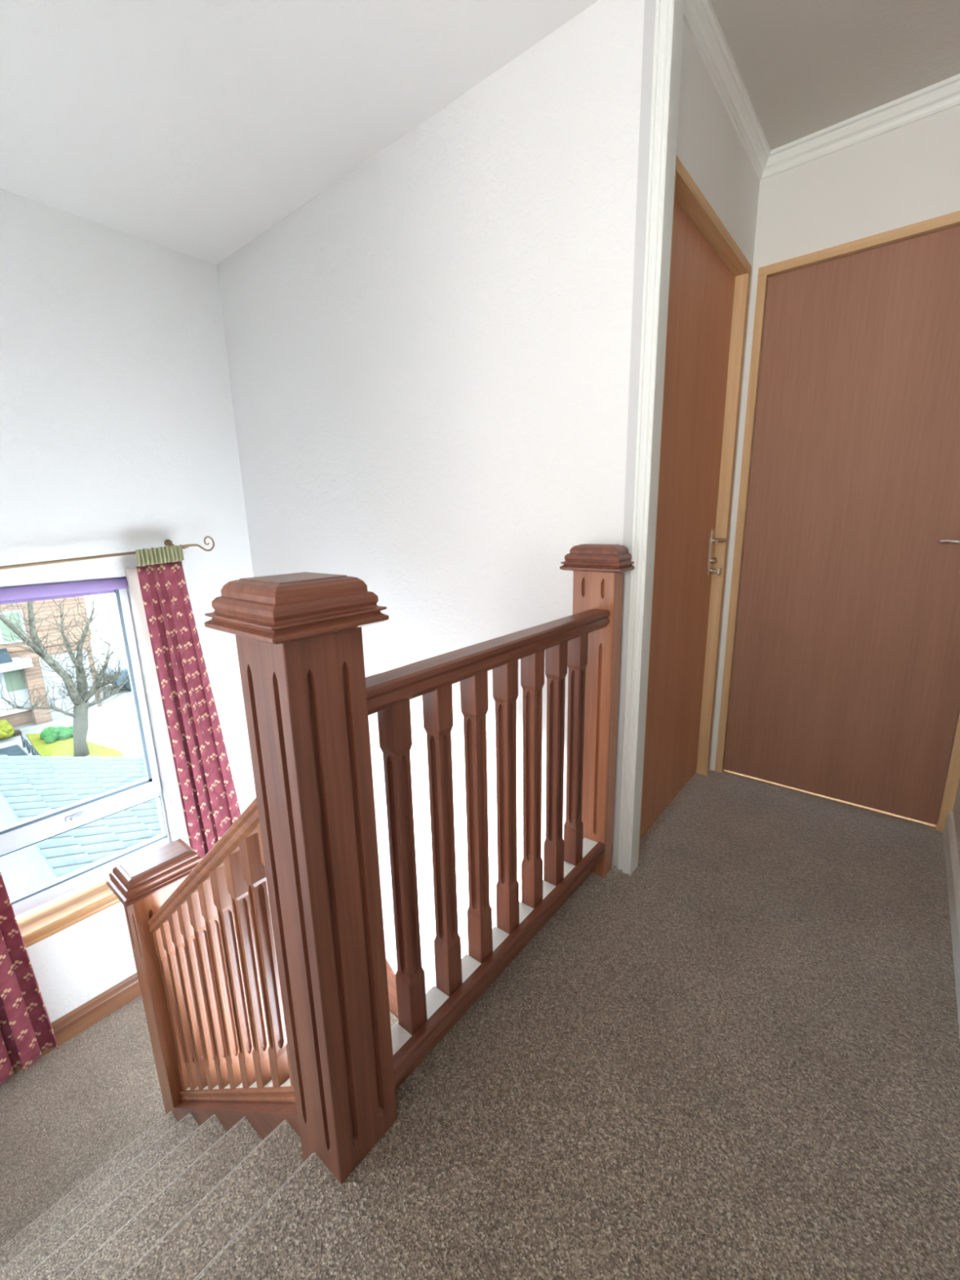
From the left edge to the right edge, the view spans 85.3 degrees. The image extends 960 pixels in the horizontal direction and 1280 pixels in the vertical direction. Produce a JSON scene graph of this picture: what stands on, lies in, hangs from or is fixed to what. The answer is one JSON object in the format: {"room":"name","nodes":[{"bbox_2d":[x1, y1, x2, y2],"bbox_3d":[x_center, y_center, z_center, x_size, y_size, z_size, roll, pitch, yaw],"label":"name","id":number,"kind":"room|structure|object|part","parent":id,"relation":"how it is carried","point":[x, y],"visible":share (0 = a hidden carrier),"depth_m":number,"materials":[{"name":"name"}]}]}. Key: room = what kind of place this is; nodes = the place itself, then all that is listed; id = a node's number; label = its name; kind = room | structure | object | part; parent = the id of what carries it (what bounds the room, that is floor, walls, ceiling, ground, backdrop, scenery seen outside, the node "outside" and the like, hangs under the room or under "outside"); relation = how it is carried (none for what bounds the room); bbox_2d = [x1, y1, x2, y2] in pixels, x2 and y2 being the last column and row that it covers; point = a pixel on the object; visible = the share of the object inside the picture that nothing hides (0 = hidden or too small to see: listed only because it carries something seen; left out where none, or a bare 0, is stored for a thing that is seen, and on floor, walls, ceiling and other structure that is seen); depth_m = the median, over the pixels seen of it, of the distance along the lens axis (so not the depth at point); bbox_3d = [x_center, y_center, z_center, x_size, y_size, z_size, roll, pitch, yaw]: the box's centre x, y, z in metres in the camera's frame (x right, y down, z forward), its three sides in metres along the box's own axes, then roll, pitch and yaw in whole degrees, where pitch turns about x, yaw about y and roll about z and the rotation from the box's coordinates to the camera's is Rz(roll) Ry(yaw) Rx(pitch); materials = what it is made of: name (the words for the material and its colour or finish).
{"room":"stair landing","nodes":[
{"label":"stair landing","id":0,"kind":"room"},
{"bbox_2d":[0,189,268,1022],"bbox_3d":[-1.970,0.820,2.462,0.220,5.350,2.033,9,17,38],"label":"wall","id":1,"kind":"structure","parent":0,"point":[118,434],"depth_m":2.37,"materials":[{"name":"white paint"}]},
{"bbox_2d":[0,576,169,947],"bbox_3d":[-1.901,0.529,2.397,0.209,1.575,0.870,9,17,38],"label":"window","id":2,"kind":"structure","parent":1,"relation":"in","point":[45,910],"depth_m":2.52,"materials":[{"name":"white plastic"}]},
{"bbox_2d":[0,576,128,604],"bbox_3d":[-1.928,-0.199,2.231,0.062,0.073,0.743,9,17,38],"label":"roller blind","id":3,"kind":"object","parent":2,"relation":"attached to","point":[15,594],"visible":0.96,"depth_m":2.30,"materials":[{"name":"purple fabric"}]},
{"bbox_3d":[-1.885,1.262,2.566,0.209,0.070,0.870,9,17,38],"label":"sill","id":4,"kind":"part","parent":2,"relation":"part of","materials":[{"name":"brown wood"}]},
{"bbox_3d":[-1.954,0.318,2.384,0.064,1.126,0.730,9,17,38],"label":"sash","id":5,"kind":"part","parent":2,"relation":"part of","materials":[{"name":"white plastic"}]},
{"bbox_3d":[-1.889,0.831,2.493,0.032,0.022,0.145,9,17,38],"label":"handle","id":6,"kind":"part","parent":2,"relation":"part of","materials":[{"name":"white plastic"}]},
{"bbox_2d":[0,536,214,569],"bbox_3d":[-1.875,-0.306,2.086,0.110,0.160,1.572,9,17,38],"label":"curtain rod","id":7,"kind":"object","parent":1,"relation":"attached to","point":[167,542],"visible":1,"depth_m":2.26,"materials":[{"name":"gold metal"}]},
{"bbox_2d":[0,871,58,1086],"bbox_3d":[-2.098,0.846,2.016,0.111,2.174,0.393,9,17,38],"label":"curtain","id":8,"kind":"object","parent":7,"relation":"hanging from","point":[26,1030],"visible":1,"depth_m":2.26,"materials":[{"name":"red fabric"}]},
{"bbox_2d":[125,544,240,857],"bbox_3d":[-1.462,0.631,2.765,0.112,2.241,0.405,9,17,38],"label":"curtain","id":9,"kind":"object","parent":7,"relation":"hanging from","point":[204,802],"visible":0.73,"depth_m":2.63,"materials":[{"name":"red fabric"}]},
{"bbox_2d":[13,894,271,1074],"bbox_3d":[-1.828,1.804,2.647,0.019,0.125,1.922,9,17,38],"label":"baseboard","id":10,"kind":"structure","parent":1,"relation":"attached to","point":[76,1021],"depth_m":2.56,"materials":[{"name":"brown wood"}]},
{"bbox_2d":[0,918,287,1248],"bbox_3d":[-1.502,2.026,2.376,0.936,0.200,2.022,9,17,38],"label":"floor","id":11,"kind":"structure","parent":0,"point":[63,1117],"depth_m":2.18,"materials":[{"name":"brown carpet"}]},
{"bbox_2d":[106,838,202,1116],"bbox_3d":[-1.142,1.373,1.991,0.189,1.229,0.267,9,17,38],"label":"newel post","id":12,"kind":"object","parent":11,"relation":"on","point":[143,883],"visible":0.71,"depth_m":1.84,"materials":[{"name":"brown wood"}]},
{"bbox_2d":[216,0,644,993],"bbox_3d":[-0.450,0.770,2.537,2.472,5.350,0.037,9,17,38],"label":"wall","id":13,"kind":"structure","parent":0,"point":[428,355],"depth_m":1.82,"materials":[{"name":"white paint"}]},
{"bbox_2d":[386,959,398,1017],"bbox_3d":[-0.226,2.577,2.760,2.519,1.749,0.019,9,17,38],"label":"baseboard","id":14,"kind":"structure","parent":13,"relation":"attached to","point":[391,977],"depth_m":2.77,"materials":[{"name":"brown wood"}]},
{"bbox_2d":[611,0,655,866],"bbox_3d":[0.426,-0.412,1.477,0.028,2.391,0.010,9,17,38],"label":"trim","id":15,"kind":"structure","parent":13,"relation":"attached to","point":[650,5],"depth_m":1.40,"materials":[{"name":"white paint"}]},
{"bbox_2d":[0,0,959,264],"bbox_3d":[-0.894,-1.491,0.778,3.391,0.138,4.299,9,17,38],"label":"ceiling","id":16,"kind":"structure","parent":0,"point":[193,128],"depth_m":1.52,"materials":[{"name":"white paint"}]},
{"bbox_2d":[193,769,959,1279],"bbox_3d":[0.048,0.999,1.270,1.953,0.250,5.099,9,17,38],"label":"floor","id":17,"kind":"structure","parent":0,"point":[736,1056],"depth_m":1.05,"materials":[{"name":"brown carpet"}]},
{"bbox_2d":[0,1101,303,1279],"bbox_3d":[-0.964,1.629,1.240,1.235,1.358,0.959,9,17,38],"label":"staircase","id":18,"kind":"structure","parent":17,"relation":"attached to","point":[168,1202],"depth_m":1.29,"materials":[{"name":"brown carpet"}]},
{"bbox_2d":[147,797,295,1102],"bbox_3d":[-0.702,0.958,1.455,1.112,1.758,0.057,9,17,38],"label":"balustrade","id":19,"kind":"object","parent":18,"relation":"on","point":[213,936],"visible":0.74,"depth_m":1.42,"materials":[{"name":"brown wood"}]},
{"bbox_3d":[-0.710,0.597,1.372,1.112,1.017,0.051,9,17,38],"label":"handrail","id":20,"kind":"part","parent":19,"relation":"part of","materials":[{"name":"brown wood"}]},
{"bbox_3d":[-0.694,1.326,1.540,1.112,1.001,0.057,9,17,38],"label":"rail","id":21,"kind":"part","parent":19,"relation":"part of","materials":[{"name":"brown wood"}]},
{"bbox_2d":[204,572,397,1184],"bbox_3d":[-0.262,0.523,0.913,0.192,1.265,0.192,9,17,38],"label":"newel post","id":22,"kind":"object","parent":17,"relation":"on","point":[299,636],"visible":0.96,"depth_m":0.82,"materials":[{"name":"brown wood"}]},
{"bbox_2d":[364,608,609,1090],"bbox_3d":[0.086,0.547,1.304,0.074,1.134,0.888,9,17,38],"label":"balustrade","id":23,"kind":"object","parent":17,"relation":"on","point":[424,1019],"visible":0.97,"depth_m":1.17,"materials":[{"name":"brown wood"}]},
{"bbox_3d":[0.071,0.017,1.185,0.062,0.046,0.888,9,17,38],"label":"handrail","id":24,"kind":"part","parent":23,"relation":"part of","materials":[{"name":"brown wood"}]},
{"bbox_3d":[0.091,0.749,1.350,0.074,0.047,0.888,9,17,38],"label":"rail","id":25,"kind":"part","parent":23,"relation":"part of","materials":[{"name":"brown wood"}]},
{"bbox_2d":[560,543,634,877],"bbox_3d":[0.351,0.363,1.648,0.192,1.308,0.094,9,17,38],"label":"newel post","id":26,"kind":"object","parent":17,"relation":"on","point":[598,570],"visible":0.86,"depth_m":1.56,"materials":[{"name":"brown wood"}]},
{"bbox_2d":[640,772,695,838],"bbox_3d":[0.727,0.667,2.086,0.032,0.004,0.746,9,17,38],"label":"threshold strip","id":27,"kind":"object","parent":17,"relation":"on","point":[695,772],"visible":0.21,"depth_m":2.08,"materials":[{"name":"brown wood"}]},
{"bbox_2d":[723,769,935,827],"bbox_3d":[1.397,0.638,2.149,0.730,0.004,0.038,9,17,38],"label":"threshold strip","id":28,"kind":"object","parent":17,"relation":"on","point":[724,771],"visible":0.64,"depth_m":2.10,"materials":[{"name":"beige wood"}]},
{"bbox_2d":[675,20,759,770],"bbox_3d":[0.746,-0.562,1.858,0.114,2.500,0.949,9,17,38],"label":"wall","id":29,"kind":"structure","parent":0,"point":[709,147],"depth_m":1.52,"materials":[{"name":"white paint"}]},
{"bbox_2d":[617,0,684,875],"bbox_3d":[0.462,-0.408,1.460,0.050,2.391,0.061,9,17,38],"label":"trim","id":30,"kind":"structure","parent":29,"relation":"attached to","point":[668,15],"depth_m":1.39,"materials":[{"name":"white paint"}]},
{"bbox_2d":[638,155,751,860],"bbox_3d":[0.716,-0.312,1.855,0.135,2.015,0.812,9,17,38],"label":"door","id":31,"kind":"structure","parent":29,"relation":"in","point":[708,289],"depth_m":1.86,"materials":[{"name":"brown wood"}]},
{"bbox_3d":[0.690,-1.280,1.637,0.120,0.030,0.812,9,17,38],"label":"frame","id":32,"kind":"part","parent":31,"relation":"part of","materials":[{"name":"brown wood"}]},
{"bbox_3d":[0.928,-0.339,2.054,0.061,0.180,0.132,9,17,38],"label":"handle","id":33,"kind":"part","parent":31,"relation":"part of","materials":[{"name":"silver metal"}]},
{"bbox_2d":[683,0,770,180],"bbox_3d":[0.754,-1.598,1.536,0.036,0.062,0.836,9,17,38],"label":"coving","id":34,"kind":"structure","parent":29,"relation":"attached to","point":[700,17],"depth_m":1.46,"materials":[{"name":"white paint"}]},
{"bbox_2d":[710,105,959,770],"bbox_3d":[1.370,-0.584,1.893,1.033,2.500,0.100,9,17,38],"label":"wall","id":35,"kind":"structure","parent":0,"point":[909,174],"depth_m":1.73,"materials":[{"name":"white paint"}]},
{"bbox_2d":[715,210,959,832],"bbox_3d":[1.371,-0.340,1.915,0.796,2.015,0.156,9,17,38],"label":"door","id":36,"kind":"structure","parent":35,"relation":"in","point":[841,681],"depth_m":1.90,"materials":[{"name":"brown wood"}]},
{"bbox_3d":[1.366,-1.312,1.711,0.796,0.030,0.107,9,17,38],"label":"frame","id":37,"kind":"part","parent":36,"relation":"part of","materials":[{"name":"brown wood"}]},
{"bbox_3d":[1.565,-0.303,1.706,0.107,0.170,0.073,9,17,38],"label":"handle","id":38,"kind":"part","parent":36,"relation":"part of","materials":[{"name":"silver metal"}]},
{"bbox_2d":[760,73,959,180],"bbox_3d":[1.310,-1.623,1.595,0.819,0.062,0.036,9,17,38],"label":"coving","id":39,"kind":"structure","parent":35,"relation":"attached to","point":[944,95],"depth_m":1.66,"materials":[{"name":"white paint"}]},
{"bbox_2d":[952,777,959,866],"bbox_3d":[0.440,-0.045,0.084,0.100,2.700,4.199,9,17,38],"label":"wall","id":40,"kind":"structure","parent":0,"point":[956,810],"depth_m":1.75,"materials":[{"name":"white paint"}]},
{"bbox_2d":[942,810,959,1036],"bbox_3d":[0.386,1.033,0.329,0.014,0.092,4.097,9,17,38],"label":"baseboard","id":41,"kind":"structure","parent":40,"relation":"attached to","point":[952,861],"depth_m":1.51,"materials":[{"name":"white paint"}]},
{"label":"outside","id":42,"kind":"structure","parent":0,"visible":0},
{"bbox_2d":[0,592,143,757],"bbox_3d":[-21.259,0.541,24.615,56.700,0.200,70.000,9,17,38],"label":"ground","id":43,"kind":"structure","parent":42,"point":[113,725],"depth_m":15.66,"materials":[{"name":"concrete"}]},
{"bbox_2d":[0,720,14,738],"bbox_3d":[-13.188,2.468,13.985,1.151,0.473,1.016,9,17,38],"label":"bush","id":44,"kind":"object","parent":43,"relation":"on","point":[6,730],"visible":1,"depth_m":13.93,"materials":[{"name":"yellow plant"}]},
{"bbox_2d":[0,728,22,740],"bbox_3d":[-14.412,3.048,12.417,0.250,0.100,5.350,9,17,38],"label":"kerb","id":45,"kind":"object","parent":43,"relation":"on","point":[17,732],"visible":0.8,"depth_m":14.29,"materials":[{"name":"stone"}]},
{"bbox_2d":[20,734,41,756],"bbox_3d":[-10.133,2.900,12.131,4.435,0.340,0.035,9,17,38],"label":"wire fence","id":46,"kind":"object","parent":43,"relation":"on","point":[27,744],"visible":0.3,"depth_m":13.10,"materials":[{"name":"grey metal"}]},
{"bbox_2d":[0,595,102,727],"bbox_3d":[-17.290,-0.155,12.176,4.580,6.570,12.950,9,17,38],"label":"house","id":47,"kind":"structure","parent":43,"relation":"on","point":[17,666],"depth_m":15.05,"materials":[{"name":"orange brick"},{"name":"blue grey roof slate"},{"name":"white painted trim"}]},
{"bbox_3d":[-13.062,-0.360,14.524,0.015,0.760,0.460,9,17,38],"label":"pane","id":48,"kind":"part","parent":47,"relation":"part of","materials":[{"name":"clear glass"}]},
{"bbox_3d":[-13.144,1.155,14.730,0.015,0.560,0.400,9,17,38],"label":"pane","id":49,"kind":"part","parent":47,"relation":"part of","materials":[{"name":"clear glass"}]},
{"bbox_3d":[-12.450,1.322,15.790,0.060,1.870,1.150,9,17,38],"label":"garage door","id":50,"kind":"part","parent":47,"relation":"part of","materials":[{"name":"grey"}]},
{"bbox_2d":[26,733,124,757],"bbox_3d":[-9.928,2.861,12.946,5.700,0.039,1.360,9,17,38],"label":"lawn","id":51,"kind":"structure","parent":43,"relation":"on","point":[59,748],"depth_m":13.29,"materials":[{"name":"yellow plant"}]},
{"bbox_2d":[40,725,73,743],"bbox_3d":[-11.361,2.533,14.106,0.925,0.351,0.824,9,17,38],"label":"hedge","id":52,"kind":"object","parent":51,"relation":"on","point":[50,735],"visible":0.86,"depth_m":13.88,"materials":[{"name":"green plant"}]},
{"bbox_2d":[0,594,129,756],"bbox_3d":[-10.046,0.222,11.973,1.746,5.641,3.540,8,16,34],"label":"bare tree","id":53,"kind":"object","parent":51,"relation":"on","point":[79,695],"visible":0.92,"depth_m":12.59,"materials":[{"name":"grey plant"}]},
{"bbox_2d":[0,755,162,898],"bbox_3d":[-3.360,2.909,5.923,5.630,2.825,7.560,9,17,38],"label":"roof","id":54,"kind":"structure","parent":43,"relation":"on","point":[31,786],"depth_m":5.49,"materials":[{"name":"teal tile"}]},
{"bbox_2d":[99,654,131,690],"bbox_3d":[-11.854,0.811,19.227,1.620,1.296,3.316,9,17,38],"label":"car","id":55,"kind":"object","parent":43,"relation":"on","point":[127,684],"visible":0.16,"depth_m":17.86,"materials":[{"name":"grey paint"}]},
{"bbox_3d":[0.037,3.687,1.523,2.900,0.100,2.162,9,17,38],"label":"floor","id":56,"kind":"structure","parent":0,"visible":0},
{"bbox_2d":[389,1010,398,1026],"bbox_3d":[-0.255,2.642,2.200,1.475,1.522,0.882,9,17,38],"label":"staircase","id":57,"kind":"structure","parent":56,"relation":"on","point":[393,1019],"depth_m":2.77,"materials":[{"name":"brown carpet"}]},
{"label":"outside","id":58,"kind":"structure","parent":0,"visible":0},
{"bbox_2d":[0,744,27,755],"bbox_3d":[-11.314,3.457,10.443,5.600,0.059,4.140,9,17,38],"label":"driveway","id":59,"kind":"structure","parent":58,"point":[14,750],"depth_m":13.15,"materials":[{"name":"grey asphalt"}]}
]}

